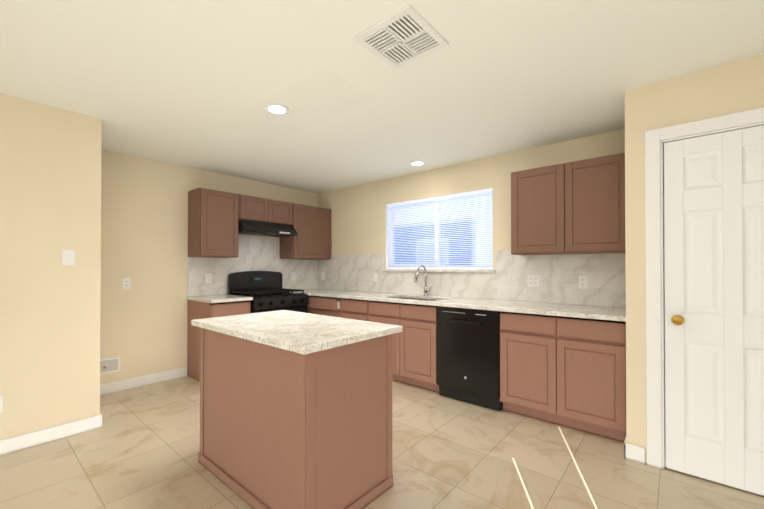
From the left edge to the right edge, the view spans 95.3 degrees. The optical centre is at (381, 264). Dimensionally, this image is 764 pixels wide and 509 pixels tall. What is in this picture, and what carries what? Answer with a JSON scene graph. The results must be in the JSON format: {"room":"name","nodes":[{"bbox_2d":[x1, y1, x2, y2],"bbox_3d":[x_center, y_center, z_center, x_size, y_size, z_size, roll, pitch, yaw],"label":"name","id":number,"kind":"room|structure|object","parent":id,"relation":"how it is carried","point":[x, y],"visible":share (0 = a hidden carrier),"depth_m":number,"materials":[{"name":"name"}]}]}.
{"room":"kitchen","nodes":[
{"label":"kitchen","id":0,"kind":"room"},
{"bbox_2d":[0,93,101,439],"bbox_3d":[-3.943,0.054,1.475,1.030,2.420,4.160,0,-1,40],"label":"wall","id":1,"kind":"structure","parent":0,"point":[50,186],"depth_m":2.50,"materials":[{"name":"paint"}]},
{"bbox_2d":[0,395,2,412],"bbox_3d":[-2.558,0.929,2.301,0.008,0.115,0.072,0,-1,40],"label":"electrical outlet plate","id":2,"kind":"object","parent":1,"relation":"attached to","point":[1,403],"visible":1,"depth_m":2.32,"materials":[{"name":"white plastic"}]},
{"bbox_2d":[0,413,101,455],"bbox_3d":[-3.491,1.212,1.192,0.012,0.100,4.023,0,-1,40],"label":"baseboard","id":3,"kind":"structure","parent":1,"relation":"attached to","point":[58,432],"depth_m":2.49,"materials":[{"name":"white wood"}]},
{"bbox_2d":[62,250,74,264],"bbox_3d":[-2.322,-0.053,2.579,0.017,0.115,0.072,0,-1,40],"label":"switch plate","id":4,"kind":"object","parent":1,"relation":"attached to","point":[68,257],"visible":1,"depth_m":2.58,"materials":[{"name":"white plastic"}]},
{"bbox_2d":[100,149,317,384],"bbox_3d":[-2.001,0.075,4.449,0.150,2.420,2.890,0,-1,40],"label":"wall","id":5,"kind":"structure","parent":0,"point":[144,247],"depth_m":3.74,"materials":[{"name":"paint"}]},
{"bbox_2d":[100,356,119,374],"bbox_3d":[-2.717,1.003,3.457,0.029,0.150,0.200,0,-1,40],"label":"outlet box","id":6,"kind":"object","parent":5,"relation":"attached to","point":[109,365],"visible":0.83,"depth_m":3.47,"materials":[{"name":"white plastic"}]},
{"bbox_2d":[122,278,130,288],"bbox_3d":[-2.629,0.194,3.584,0.008,0.115,0.072,0,-1,40],"label":"outlet","id":7,"kind":"object","parent":5,"relation":"attached to","point":[126,283],"visible":1,"depth_m":3.58,"materials":[{"name":"white plastic"}]},
{"bbox_2d":[100,367,186,394],"bbox_3d":[-2.561,1.229,3.654,0.012,0.100,0.962,0,-1,40],"label":"baseboard","id":8,"kind":"structure","parent":5,"relation":"attached to","point":[116,386],"depth_m":3.67,"materials":[{"name":"white wood"}]},
{"bbox_2d":[188,188,238,257],"bbox_3d":[-1.981,-0.470,4.105,0.325,0.762,0.455,0,-1,40],"label":"upper cabinet","id":9,"kind":"object","parent":5,"relation":"attached to","point":[212,223],"visible":1,"depth_m":3.97,"materials":[{"name":"paint"}]},
{"bbox_2d":[187,236,317,295],"bbox_3d":[-1.632,0.104,4.761,0.008,0.938,1.913,0,-1,40],"label":"backsplash","id":10,"kind":"structure","parent":5,"relation":"attached to","point":[258,254],"depth_m":4.62,"materials":[{"name":"stone"}]},
{"bbox_2d":[205,274,211,282],"bbox_3d":[-2.095,0.163,4.200,0.008,0.115,0.072,0,-1,40],"label":"outlet","id":11,"kind":"object","parent":10,"relation":"attached to","point":[208,278],"visible":1,"depth_m":4.20,"materials":[{"name":"white plastic"}]},
{"bbox_2d":[291,272,294,279],"bbox_3d":[-1.307,0.170,5.131,0.008,0.115,0.072,0,-1,40],"label":"outlet","id":12,"kind":"object","parent":10,"relation":"attached to","point":[292,275],"visible":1,"depth_m":5.12,"materials":[{"name":"white plastic"}]},
{"bbox_2d":[238,194,291,224],"bbox_3d":[-1.586,-0.696,4.573,0.325,0.305,0.760,0,-1,40],"label":"upper cabinet","id":13,"kind":"object","parent":5,"relation":"attached to","point":[251,208],"visible":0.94,"depth_m":4.43,"materials":[{"name":"paint"}]},
{"bbox_2d":[238,219,296,236],"bbox_3d":[-1.545,-0.467,4.536,0.431,0.152,0.758,0,-1,40],"label":"range hood","id":14,"kind":"object","parent":13,"relation":"attached to","point":[249,227],"visible":0.9,"depth_m":4.39,"materials":[{"name":"black metal"}]},
{"bbox_2d":[280,203,330,259],"bbox_3d":[-1.113,-0.463,5.130,0.325,0.762,0.701,0,-1,40],"label":"upper cabinet","id":15,"kind":"object","parent":5,"relation":"attached to","point":[311,240],"visible":0.94,"depth_m":4.96,"materials":[{"name":"paint"}]},
{"bbox_2d":[0,376,763,508],"bbox_3d":[-0.721,1.308,0.730,6.900,0.100,7.200,0,-1,40],"label":"floor","id":16,"kind":"structure","parent":0,"point":[140,449],"depth_m":2.18,"materials":[{"name":"tile"}]},
{"bbox_2d":[187,300,250,381],"bbox_3d":[-1.872,0.842,4.004,0.610,0.879,0.455,0,-1,40],"label":"base cabinet","id":17,"kind":"object","parent":16,"relation":"on","point":[199,310],"visible":0.27,"depth_m":3.87,"materials":[{"name":"paint"}]},
{"bbox_2d":[187,294,252,302],"bbox_3d":[-1.863,0.385,3.990,0.645,0.034,0.465,0,-1,40],"label":"countertop","id":18,"kind":"structure","parent":17,"relation":"on","point":[218,298],"depth_m":3.88,"materials":[{"name":"stone"}]},
{"bbox_2d":[228,271,308,312],"bbox_3d":[-1.424,0.681,4.426,0.701,1.207,0.758,0,-1,40],"label":"range","id":19,"kind":"object","parent":16,"relation":"on","point":[266,291],"visible":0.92,"depth_m":4.40,"materials":[{"name":"black metal"}]},
{"bbox_2d":[191,310,401,508],"bbox_3d":[-0.556,0.811,2.127,1.180,0.914,0.700,0,-1,40],"label":"kitchen island","id":20,"kind":"object","parent":16,"relation":"on","point":[295,410],"visible":1,"depth_m":1.80,"materials":[{"name":"paint"}]},
{"bbox_2d":[309,296,341,316],"bbox_3d":[-0.544,0.847,4.660,0.555,0.879,0.670,0,-1,40],"label":"base cabinet","id":21,"kind":"object","parent":16,"relation":"on","point":[326,306],"visible":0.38,"depth_m":4.40,"materials":[{"name":"paint"}]},
{"bbox_2d":[341,298,368,320],"bbox_3d":[-0.138,0.845,4.356,0.457,0.879,0.610,0,-1,40],"label":"base cabinet","id":22,"kind":"object","parent":16,"relation":"on","point":[356,309],"visible":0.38,"depth_m":4.12,"materials":[{"name":"paint"}]},
{"bbox_2d":[369,298,438,392],"bbox_3d":[0.385,0.842,3.913,0.914,0.879,0.610,0,-1,40],"label":"base cabinet","id":23,"kind":"object","parent":16,"relation":"on","point":[414,352],"visible":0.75,"depth_m":3.58,"materials":[{"name":"paint"}]},
{"bbox_2d":[296,289,625,321],"bbox_3d":[0.315,0.384,3.918,4.064,0.034,0.699,0,-1,40],"label":"countertop","id":24,"kind":"structure","parent":23,"relation":"on","point":[592,312],"depth_m":3.18,"materials":[{"name":"stone"}]},
{"bbox_2d":[399,298,435,300],"bbox_3d":[0.372,0.510,3.891,0.770,0.214,0.460,0,-1,40],"label":"sink basin","id":25,"kind":"object","parent":24,"relation":"in","point":[417,299],"visible":0.1,"depth_m":4.12,"materials":[{"name":"silver metal"}]},
{"bbox_2d":[414,265,431,295],"bbox_3d":[0.473,0.184,4.019,0.112,0.366,0.259,0,-1,40],"label":"faucet","id":26,"kind":"object","parent":24,"relation":"on","point":[426,290],"visible":1,"depth_m":4.09,"materials":[{"name":"silver metal"}]},
{"bbox_2d":[437,306,502,410],"bbox_3d":[0.946,0.841,3.396,0.604,0.873,0.615,0,-1,40],"label":"dishwasher","id":27,"kind":"object","parent":16,"relation":"on","point":[468,355],"visible":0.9,"depth_m":3.15,"materials":[{"name":"black metal"}]},
{"bbox_2d":[512,427,597,508],"bbox_3d":[1.095,1.267,2.101,0.610,0.001,1.345,0,-1,40],"label":"sunlight patch","id":28,"kind":"object","parent":16,"relation":"on","point":[532,507],"visible":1,"depth_m":2.06,"materials":[{"name":"beige"}]},
{"bbox_2d":[500,311,625,441],"bbox_3d":[1.547,0.835,2.930,0.911,0.879,0.610,0,-1,40],"label":"base cabinet","id":29,"kind":"object","parent":16,"relation":"on","point":[569,372],"visible":0.88,"depth_m":2.66,"materials":[{"name":"paint"}]},
{"bbox_2d":[0,0,763,193],"bbox_3d":[-0.721,-1.211,0.748,6.900,0.101,7.200,0,-1,40],"label":"ceiling","id":30,"kind":"structure","parent":0,"point":[179,82],"depth_m":2.10,"materials":[{"name":"white paint"}]},
{"bbox_2d":[265,103,288,114],"bbox_3d":[-0.772,-1.144,2.559,0.170,0.009,0.170,0,-1,40],"label":"recessed light","id":31,"kind":"object","parent":30,"relation":"in","point":[276,108],"visible":1,"depth_m":2.54,"materials":[{"name":"white"}]},
{"bbox_2d":[353,4,448,69],"bbox_3d":[0.101,-1.148,1.788,0.350,0.012,0.350,0,-1,40],"label":"ceiling vent","id":32,"kind":"object","parent":30,"relation":"in","point":[405,35],"visible":1,"depth_m":1.76,"materials":[{"name":"white metal"}]},
{"bbox_2d":[410,161,424,165],"bbox_3d":[0.395,-1.134,3.891,0.170,0.009,0.170,0,-1,40],"label":"recessed light","id":33,"kind":"object","parent":30,"relation":"in","point":[416,163],"visible":0.92,"depth_m":3.88,"materials":[{"name":"white plastic"}]},
{"bbox_2d":[318,129,661,378],"bbox_3d":[1.557,0.068,3.429,6.900,2.420,0.150,0,-1,40],"label":"wall","id":34,"kind":"structure","parent":0,"point":[358,219],"depth_m":4.02,"materials":[{"name":"paint"}]},
{"bbox_2d":[383,269,495,272],"bbox_3d":[0.622,0.069,4.151,1.530,0.034,0.100,0,-1,40],"label":"window sill","id":35,"kind":"structure","parent":34,"relation":"attached to","point":[446,270],"depth_m":4.02,"materials":[{"name":"stone"}]},
{"bbox_2d":[386,188,492,268],"bbox_3d":[0.648,-0.374,4.185,1.460,0.865,0.124,0,-1,40],"label":"window","id":36,"kind":"structure","parent":34,"relation":"in","point":[418,265],"depth_m":4.21,"materials":[{"name":"white plastic"}]},
{"bbox_2d":[387,189,491,268],"bbox_3d":[0.628,-0.377,4.161,1.448,0.857,0.038,0,-1,40],"label":"window blinds","id":37,"kind":"object","parent":36,"relation":"attached to","point":[473,193],"visible":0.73,"depth_m":4.08,"materials":[{"name":"white plastic"}]},
{"bbox_2d":[318,250,625,307],"bbox_3d":[0.543,0.111,4.182,4.056,0.515,0.008,0,-1,40],"label":"backsplash","id":38,"kind":"structure","parent":34,"relation":"attached to","point":[561,274],"depth_m":3.54,"materials":[{"name":"stone"}]},
{"bbox_2d":[321,272,324,279],"bbox_3d":[-0.915,0.172,5.405,0.072,0.115,0.008,0,-1,40],"label":"outlet","id":39,"kind":"object","parent":38,"relation":"attached to","point":[322,275],"visible":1,"depth_m":5.40,"materials":[{"name":"white plastic"}]},
{"bbox_2d":[374,273,377,280],"bbox_3d":[-0.087,0.167,4.702,0.072,0.115,0.010,0,-1,40],"label":"light switch","id":40,"kind":"object","parent":38,"relation":"attached to","point":[375,276],"visible":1,"depth_m":4.69,"materials":[{"name":"white plastic"}]},
{"bbox_2d":[527,275,539,286],"bbox_3d":[1.472,0.157,3.384,0.118,0.115,0.008,0,-1,40],"label":"outlet","id":41,"kind":"object","parent":38,"relation":"attached to","point":[533,280],"visible":1,"depth_m":3.38,"materials":[{"name":"white plastic"}]},
{"bbox_2d":[579,276,587,288],"bbox_3d":[1.797,0.155,3.108,0.072,0.115,0.008,0,-1,40],"label":"outlet","id":42,"kind":"object","parent":38,"relation":"attached to","point":[583,282],"visible":1,"depth_m":3.10,"materials":[{"name":"white plastic"}]},
{"bbox_2d":[511,153,624,254],"bbox_3d":[1.638,-0.478,3.049,0.914,0.762,0.325,0,-1,40],"label":"upper cabinet","id":43,"kind":"object","parent":34,"relation":"attached to","point":[576,207],"visible":0.9,"depth_m":2.90,"materials":[{"name":"paint"}]},
{"bbox_2d":[625,53,763,463],"bbox_3d":[2.667,0.054,1.474,2.680,2.420,0.120,0,-1,40],"label":"wall","id":44,"kind":"structure","parent":0,"point":[737,86],"depth_m":2.23,"materials":[{"name":"paint"}]},
{"bbox_2d":[645,107,763,468],"bbox_3d":[2.021,0.207,2.008,0.790,2.120,0.138,0,-1,40],"label":"door frame","id":45,"kind":"structure","parent":44,"relation":"attached to","point":[655,285],"depth_m":2.18,"materials":[{"name":"white wood"}]},
{"bbox_2d":[664,125,763,495],"bbox_3d":[1.983,0.248,1.957,0.613,2.022,0.111,0,-1,40],"label":"pantry door","id":46,"kind":"structure","parent":44,"relation":"in","point":[714,286],"depth_m":2.02,"materials":[{"name":"white wood"}]},
{"label":"outside","id":47,"kind":"structure","parent":0,"visible":0},
{"bbox_2d":[394,196,491,264],"bbox_3d":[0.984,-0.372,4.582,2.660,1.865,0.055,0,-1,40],"label":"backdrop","id":48,"kind":"structure","parent":47,"point":[462,258],"depth_m":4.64,"materials":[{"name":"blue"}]}
]}

